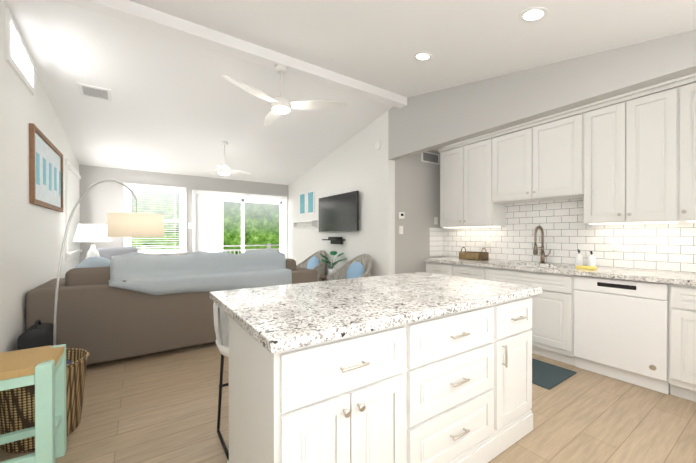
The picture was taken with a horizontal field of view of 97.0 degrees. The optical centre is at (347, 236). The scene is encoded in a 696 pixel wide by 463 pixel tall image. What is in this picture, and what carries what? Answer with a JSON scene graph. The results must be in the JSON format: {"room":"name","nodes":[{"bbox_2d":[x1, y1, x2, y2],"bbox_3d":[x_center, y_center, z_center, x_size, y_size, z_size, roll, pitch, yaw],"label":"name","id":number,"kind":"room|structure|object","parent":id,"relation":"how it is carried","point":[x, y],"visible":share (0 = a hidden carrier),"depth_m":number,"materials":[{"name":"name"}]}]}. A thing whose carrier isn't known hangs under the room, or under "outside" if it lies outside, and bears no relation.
{"room":"living room and kitchen","nodes":[
{"label":"living room and kitchen","id":0,"kind":"room"},
{"bbox_2d":[0,0,78,352],"bbox_3d":[-2.409,-0.325,2.004,0.100,3.130,7.500,0,0,-34],"label":"wall","id":1,"kind":"structure","parent":0,"point":[31,237],"depth_m":2.58,"materials":[{"name":"white paint"}]},
{"bbox_2d":[5,7,34,95],"bbox_3d":[-2.724,-1.506,2.570,0.020,0.386,0.700,0,0,-34],"label":"window","id":2,"kind":"structure","parent":1,"relation":"in","point":[19,60],"depth_m":2.47,"materials":[{"name":"white glass"}]},
{"bbox_2d":[29,123,62,211],"bbox_3d":[-3.218,-0.666,3.314,0.030,0.720,1.300,0,0,-34],"label":"picture","id":3,"kind":"object","parent":1,"relation":"attached to","point":[45,172],"visible":1,"depth_m":3.16,"materials":[{"name":"brown wood"}]},
{"bbox_2d":[65,159,81,259],"bbox_3d":[-4.035,-0.365,4.537,0.050,1.345,1.090,0,0,-34],"label":"window","id":4,"kind":"structure","parent":1,"relation":"in","point":[72,196],"depth_m":4.37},
{"bbox_2d":[73,224,111,258],"bbox_3d":[-3.449,0.529,4.166,0.410,1.400,0.410,0,0,-34],"label":"table lamp","id":5,"kind":"object","parent":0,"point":[93,233],"visible":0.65,"depth_m":4.04,"materials":[{"name":"white fabric"}]},
{"bbox_2d":[79,165,287,262],"bbox_3d":[-2.916,-0.036,6.131,3.890,2.511,0.100,0,0,-34],"label":"wall","id":6,"kind":"structure","parent":0,"point":[99,202],"depth_m":5.38,"materials":[{"name":"grey paint"}]},
{"bbox_2d":[123,183,187,254],"bbox_3d":[-3.531,-0.283,5.674,1.020,1.330,0.135,0,0,-34],"label":"window","id":7,"kind":"structure","parent":6,"relation":"in","point":[182,211],"depth_m":5.74,"materials":[{"name":"white"}]},
{"bbox_2d":[192,190,286,258],"bbox_3d":[-2.224,0.150,6.547,1.960,2.135,0.187,0,0,-34],"label":"sliding door","id":8,"kind":"structure","parent":6,"relation":"in","point":[207,221],"depth_m":6.20,"materials":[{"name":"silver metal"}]},
{"bbox_2d":[3,0,392,184],"bbox_3d":[-1.864,-1.535,4.572,3.890,0.735,3.850,0,0,-34],"label":"ceiling","id":9,"kind":"structure","parent":0,"point":[179,106],"depth_m":3.72,"materials":[{"name":"white paint"}]},
{"bbox_2d":[77,83,112,101],"bbox_3d":[-2.735,-1.564,3.334,0.280,0.049,0.238,0,0,-34],"label":"ceiling vent","id":10,"kind":"object","parent":9,"relation":"in","point":[90,91],"visible":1,"depth_m":3.32,"materials":[{"name":"white metal"}]},
{"bbox_2d":[202,141,248,175],"bbox_3d":[-1.844,-1.210,4.772,0.668,0.510,0.700,0,0,-34],"label":"ceiling fan","id":11,"kind":"object","parent":9,"relation":"hanging from","point":[224,169],"visible":1,"depth_m":4.74,"materials":[{"name":"white plastic"}]},
{"bbox_2d":[58,0,406,107],"bbox_3d":[-0.792,-1.750,2.971,3.670,0.130,0.130,0,0,-34],"label":"ridge beam","id":12,"kind":"structure","parent":9,"relation":"attached to","point":[131,12],"depth_m":2.73,"materials":[{"name":"white paint"}]},
{"bbox_2d":[222,64,347,125],"bbox_3d":[-0.763,-1.461,3.147,1.155,0.450,1.061,0,0,-34],"label":"ceiling fan","id":13,"kind":"object","parent":12,"relation":"hanging from","point":[280,104],"visible":1,"depth_m":3.02,"materials":[{"name":"white plastic"}]},
{"bbox_2d":[0,342,695,462],"bbox_3d":[-0.381,1.283,3.386,5.000,0.100,7.500,0,0,-34],"label":"floor","id":14,"kind":"structure","parent":0,"point":[160,407],"depth_m":2.10,"materials":[{"name":"brown wood"}]},
{"bbox_2d":[0,344,66,462],"bbox_3d":[-1.687,0.921,1.551,0.350,0.642,0.350,0,0,-34],"label":"stool","id":15,"kind":"object","parent":14,"relation":"on","point":[43,369],"visible":1,"depth_m":1.50,"materials":[{"name":"paint"}]},
{"bbox_2d":[18,319,53,349],"bbox_3d":[-2.471,0.951,2.481,0.215,0.574,0.350,0,0,-34],"label":"bag","id":16,"kind":"object","parent":14,"relation":"on","point":[39,334],"visible":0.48,"depth_m":2.36,"materials":[{"name":"black fabric"}]},
{"bbox_2d":[0,348,88,452],"bbox_3d":[-1.913,1.008,1.929,0.452,0.465,0.452,0,0,-34],"label":"woven basket","id":17,"kind":"object","parent":14,"relation":"on","point":[17,409],"visible":0.38,"depth_m":1.76,"materials":[{"name":"brown wicker"}]},
{"bbox_2d":[53,180,163,345],"bbox_3d":[-2.049,0.373,2.625,0.838,1.729,0.709,0,0,-34],"label":"lamp","id":18,"kind":"object","parent":14,"relation":"on","point":[136,224],"visible":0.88,"depth_m":2.65,"materials":[{"name":"silver metal"}]},
{"bbox_2d":[96,247,137,259],"bbox_3d":[-3.662,0.696,4.856,0.620,1.060,0.740,0,0,-34],"label":"armchair","id":19,"kind":"object","parent":14,"relation":"on","point":[107,252],"visible":0.02,"depth_m":4.97,"materials":[{"name":"fabric"}]},
{"bbox_2d":[26,258,317,364],"bbox_3d":[-1.820,0.766,3.761,2.800,0.930,0.940,0,0,-34],"label":"sofa","id":20,"kind":"object","parent":14,"relation":"on","point":[99,319],"visible":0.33,"depth_m":2.97,"materials":[{"name":"fabric"}]},
{"bbox_2d":[76,256,109,267],"bbox_3d":[-2.687,0.444,3.292,0.399,0.479,0.170,0,0,-37],"label":"sofa pillow","id":21,"kind":"object","parent":20,"relation":"on","point":[96,261],"visible":0.21,"depth_m":3.21,"materials":[{"name":"fabric"}]},
{"bbox_2d":[108,249,291,294],"bbox_3d":[-1.602,0.418,3.580,1.844,0.528,0.465,0,0,-34],"label":"blanket","id":22,"kind":"object","parent":20,"relation":"on","point":[195,271],"visible":1,"depth_m":3.41,"materials":[{"name":"fabric"}]},
{"bbox_2d":[213,303,228,459],"bbox_3d":[-0.566,0.810,1.857,0.451,0.862,0.457,0,0,-34],"label":"bar stool","id":23,"kind":"object","parent":14,"relation":"on","point":[220,327],"visible":0.27,"depth_m":1.84,"materials":[{"name":"white plastic"}]},
{"bbox_2d":[296,250,325,281],"bbox_3d":[-0.728,0.735,5.564,0.657,0.976,0.727,0,0,-34],"label":"wicker chair","id":24,"kind":"object","parent":14,"relation":"on","point":[314,262],"visible":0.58,"depth_m":5.56,"materials":[{"name":"beige wicker"}]},
{"bbox_2d":[319,251,345,280],"bbox_3d":[-0.286,0.734,5.086,0.496,0.983,0.453,0,0,-34],"label":"potted plant","id":25,"kind":"object","parent":14,"relation":"on","point":[330,270],"visible":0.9,"depth_m":5.03,"materials":[{"name":"green plant"}]},
{"bbox_2d":[327,254,371,280],"bbox_3d":[0.018,0.740,4.463,0.657,0.976,0.727,0,0,-34],"label":"wicker chair","id":26,"kind":"object","parent":14,"relation":"on","point":[359,266],"visible":0.4,"depth_m":4.59,"materials":[{"name":"beige wicker"}]},
{"bbox_2d":[216,292,541,462],"bbox_3d":[0.238,0.801,1.834,1.740,0.880,0.920,0,0,-34],"label":"kitchen island","id":27,"kind":"object","parent":14,"relation":"on","point":[419,367],"depth_m":1.34,"materials":[{"name":"wood"}]},
{"bbox_2d":[210,272,541,351],"bbox_3d":[0.212,0.339,1.869,1.776,0.040,1.010,0,0,-34],"label":"island countertop","id":28,"kind":"structure","parent":27,"relation":"on","point":[279,316],"depth_m":1.50,"materials":[{"name":"white stone"}]},
{"bbox_2d":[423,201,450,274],"bbox_3d":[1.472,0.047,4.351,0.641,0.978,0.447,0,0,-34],"label":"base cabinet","id":29,"kind":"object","parent":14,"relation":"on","point":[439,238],"depth_m":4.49,"materials":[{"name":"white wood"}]},
{"bbox_2d":[451,197,482,279],"bbox_3d":[1.727,0.049,3.976,0.641,0.978,0.461,0,0,-34],"label":"backsplash","id":30,"kind":"structure","parent":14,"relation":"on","point":[466,216],"depth_m":4.20,"materials":[{"name":"white tile"}]},
{"bbox_2d":[459,247,488,259],"bbox_3d":[1.715,0.224,4.209,0.200,0.165,0.322,0,0,-34],"label":"basket","id":31,"kind":"object","parent":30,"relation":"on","point":[469,255],"visible":1,"depth_m":4.12,"materials":[{"name":"brown wood"}]},
{"bbox_2d":[487,238,491,245],"bbox_3d":[1.935,0.072,4.209,0.007,0.115,0.075,0,0,-34],"label":"outlet","id":32,"kind":"object","parent":30,"relation":"attached to","point":[489,241],"visible":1,"depth_m":4.21,"materials":[{"name":"white plastic"}]},
{"bbox_2d":[483,189,566,296],"bbox_3d":[2.101,0.052,3.424,0.641,0.978,0.872,0,0,-34],"label":"backsplash","id":33,"kind":"structure","parent":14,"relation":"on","point":[511,222],"depth_m":3.64,"materials":[{"name":"white tile"}]},
{"bbox_2d":[533,226,550,263],"bbox_3d":[2.224,0.090,3.527,0.225,0.440,0.123,0,0,-34],"label":"faucet","id":34,"kind":"object","parent":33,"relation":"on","point":[542,254],"visible":1,"depth_m":3.57,"materials":[{"name":"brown metal"}]},
{"bbox_2d":[575,249,582,265],"bbox_3d":[2.457,0.222,3.274,0.068,0.179,0.066,0,0,17],"label":"soap bottle","id":35,"kind":"object","parent":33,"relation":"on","point":[578,257],"depth_m":3.25,"materials":[{"name":"white ceramic"}]},
{"bbox_2d":[531,293,566,362],"bbox_3d":[2.113,0.793,3.436,0.610,0.884,0.872,0,0,-34],"label":"base cabinet","id":36,"kind":"object","parent":14,"relation":"on","point":[549,310],"depth_m":3.06,"materials":[{"name":"wood"}]},
{"bbox_2d":[532,358,576,389],"bbox_3d":[1.524,1.228,3.124,0.540,0.012,1.170,0,0,-34],"label":"kitchen mat","id":37,"kind":"object","parent":14,"relation":"on","point":[547,375],"visible":0.44,"depth_m":2.74,"materials":[{"name":"fabric"}]},
{"bbox_2d":[567,297,575,365],"bbox_3d":[2.541,0.796,2.805,0.610,0.884,0.654,0,0,-34],"label":"base cabinet","id":38,"kind":"object","parent":14,"relation":"on","point":[571,359],"depth_m":2.92,"materials":[{"name":"wood"}]},
{"bbox_2d":[574,275,669,393],"bbox_3d":[2.522,0.798,2.791,0.560,0.868,0.622,0,0,-34],"label":"dishwasher","id":39,"kind":"object","parent":38,"relation":"in","point":[621,329],"visible":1,"depth_m":2.59,"materials":[{"name":"white metal"}]},
{"bbox_2d":[567,177,666,296],"bbox_3d":[2.529,0.055,2.792,0.641,0.978,0.655,0,0,-34],"label":"backsplash","id":40,"kind":"structure","parent":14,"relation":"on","point":[634,213],"depth_m":2.92,"materials":[{"name":"white tile"}]},
{"bbox_2d":[576,265,596,269],"bbox_3d":[2.332,0.299,3.015,0.080,0.028,0.150,0,0,-34],"label":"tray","id":41,"kind":"object","parent":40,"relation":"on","point":[586,267],"visible":1,"depth_m":2.98,"materials":[{"name":"yellow"}]},
{"bbox_2d":[587,251,595,265],"bbox_3d":[2.519,0.227,3.183,0.068,0.169,0.066,0,0,17],"label":"soap bottle","id":42,"kind":"object","parent":41,"relation":"on","point":[591,259],"depth_m":3.16,"materials":[{"name":"white ceramic"}]},
{"bbox_2d":[611,239,620,249],"bbox_3d":[2.692,0.077,3.092,0.007,0.115,0.075,0,0,-34],"label":"outlet","id":43,"kind":"object","parent":40,"relation":"attached to","point":[615,244],"visible":1,"depth_m":3.09,"materials":[{"name":"white plastic"}]},
{"bbox_2d":[667,173,695,312],"bbox_3d":[2.839,0.057,2.335,0.641,0.978,0.449,0,0,-34],"label":"backsplash","id":44,"kind":"structure","parent":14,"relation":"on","point":[681,191],"depth_m":2.54,"materials":[{"name":"white tile"}]},
{"bbox_2d":[668,309,695,401],"bbox_3d":[2.851,0.798,2.348,0.610,0.884,0.450,0,0,-34],"label":"base cabinet","id":45,"kind":"object","parent":14,"relation":"on","point":[682,326],"depth_m":2.32,"materials":[{"name":"wood"}]},
{"bbox_2d":[129,0,695,97],"bbox_3d":[0.240,-1.472,1.468,3.890,0.830,3.650,0,0,-34],"label":"ceiling","id":46,"kind":"structure","parent":0,"point":[379,43],"depth_m":2.30,"materials":[{"name":"white paint"}]},
{"bbox_2d":[413,52,431,60],"bbox_3d":[0.656,-1.585,2.697,0.170,0.042,0.167,0,0,-34],"label":"recessed light","id":47,"kind":"object","parent":46,"relation":"in","point":[422,56],"visible":1,"depth_m":2.68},
{"bbox_2d":[519,7,548,21],"bbox_3d":[1.164,-1.397,1.931,0.170,0.042,0.167,0,0,-34],"label":"recessed light","id":48,"kind":"object","parent":46,"relation":"in","point":[532,14],"visible":1,"depth_m":1.92,"materials":[{"name":"white plastic"}]},
{"bbox_2d":[395,150,441,273],"bbox_3d":[1.083,-0.108,4.686,1.110,2.670,0.120,0,0,-34],"label":"wall","id":49,"kind":"structure","parent":0,"point":[417,190],"depth_m":4.55,"materials":[{"name":"grey paint"}]},
{"bbox_2d":[399,226,402,233],"bbox_3d":[0.759,-0.099,4.385,0.075,0.115,0.011,0,0,-34],"label":"light switch","id":50,"kind":"object","parent":49,"relation":"attached to","point":[400,229],"visible":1,"depth_m":4.38,"materials":[{"name":"white plastic"}]},
{"bbox_2d":[399,212,404,218],"bbox_3d":[0.764,-0.302,4.381,0.100,0.100,0.022,0,0,-34],"label":"thermostat","id":51,"kind":"object","parent":49,"relation":"attached to","point":[401,215],"visible":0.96,"depth_m":4.37,"materials":[{"name":"white plastic"}]},
{"bbox_2d":[421,152,438,164],"bbox_3d":[1.266,-1.213,4.722,0.400,0.160,0.013,0,0,-34],"label":"air vent","id":52,"kind":"object","parent":49,"relation":"in","point":[429,157],"visible":0.86,"depth_m":4.71,"materials":[{"name":"white metal"}]},
{"bbox_2d":[434,217,437,224],"bbox_3d":[1.369,-0.251,4.785,0.075,0.115,0.007,0,0,-34],"label":"light switch","id":53,"kind":"object","parent":49,"relation":"attached to","point":[436,220],"visible":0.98,"depth_m":4.79,"materials":[{"name":"white plastic"}]},
{"bbox_2d":[288,30,695,280],"bbox_3d":[0.720,-0.335,4.124,0.120,3.130,7.500,0,0,-34],"label":"wall","id":54,"kind":"structure","parent":0,"point":[365,168],"depth_m":3.53,"materials":[{"name":"white paint"}]},
{"bbox_2d":[299,192,305,214],"bbox_3d":[-0.950,-0.692,6.457,0.024,0.460,0.280,0,0,-34],"label":"picture","id":55,"kind":"object","parent":54,"relation":"attached to","point":[302,203],"visible":1,"depth_m":6.44},
{"bbox_2d":[292,220,316,228],"bbox_3d":[-0.910,-0.251,6.324,0.110,0.140,0.970,0,0,-34],"label":"shelf","id":56,"kind":"object","parent":54,"relation":"attached to","point":[306,224],"visible":1,"depth_m":6.26,"materials":[{"name":"white wood"}]},
{"bbox_2d":[307,190,314,213],"bbox_3d":[-0.737,-0.690,6.143,0.024,0.460,0.280,0,0,-34],"label":"picture","id":57,"kind":"object","parent":54,"relation":"attached to","point":[310,202],"visible":1,"depth_m":6.11},
{"bbox_2d":[322,237,344,243],"bbox_3d":[-0.253,0.061,5.303,0.168,0.125,0.500,0,0,-34],"label":"shelf","id":58,"kind":"object","parent":54,"relation":"attached to","point":[337,240],"visible":1,"depth_m":5.20,"materials":[{"name":"black metal"}]},
{"bbox_2d":[319,191,358,231],"bbox_3d":[-0.173,-0.406,5.258,0.083,0.620,1.220,0,0,-34],"label":"wall-mounted tv","id":59,"kind":"object","parent":54,"relation":"attached to","point":[339,212],"visible":1,"depth_m":5.14,"materials":[{"name":"black metal"}]},
{"bbox_2d":[375,141,380,149],"bbox_3d":[0.428,-1.312,4.416,0.029,0.124,0.124,0,0,-34],"label":"smoke detector","id":60,"kind":"object","parent":54,"relation":"attached to","point":[378,145],"visible":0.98,"depth_m":4.40,"materials":[{"name":"white plastic"}]},
{"bbox_2d":[437,73,695,200],"bbox_3d":[2.466,-0.732,3.109,0.383,1.192,3.657,0,0,-34],"label":"upper cabinets","id":61,"kind":"object","parent":54,"relation":"attached to","point":[595,178],"depth_m":3.03,"materials":[{"name":"wood"}]},
{"label":"outside","id":62,"kind":"structure","parent":0,"visible":0},
{"bbox_2d":[131,191,278,253],"bbox_3d":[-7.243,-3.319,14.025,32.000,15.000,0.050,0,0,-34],"label":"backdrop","id":63,"kind":"structure","parent":62,"point":[261,223],"depth_m":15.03,"materials":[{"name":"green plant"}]},
{"bbox_2d":[136,244,278,253],"bbox_3d":[-3.352,0.774,7.411,6.000,1.120,2.499,0,0,-34],"label":"railing","id":64,"kind":"object","parent":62,"point":[226,250],"depth_m":8.84,"materials":[{"name":"white wood"}]}
]}

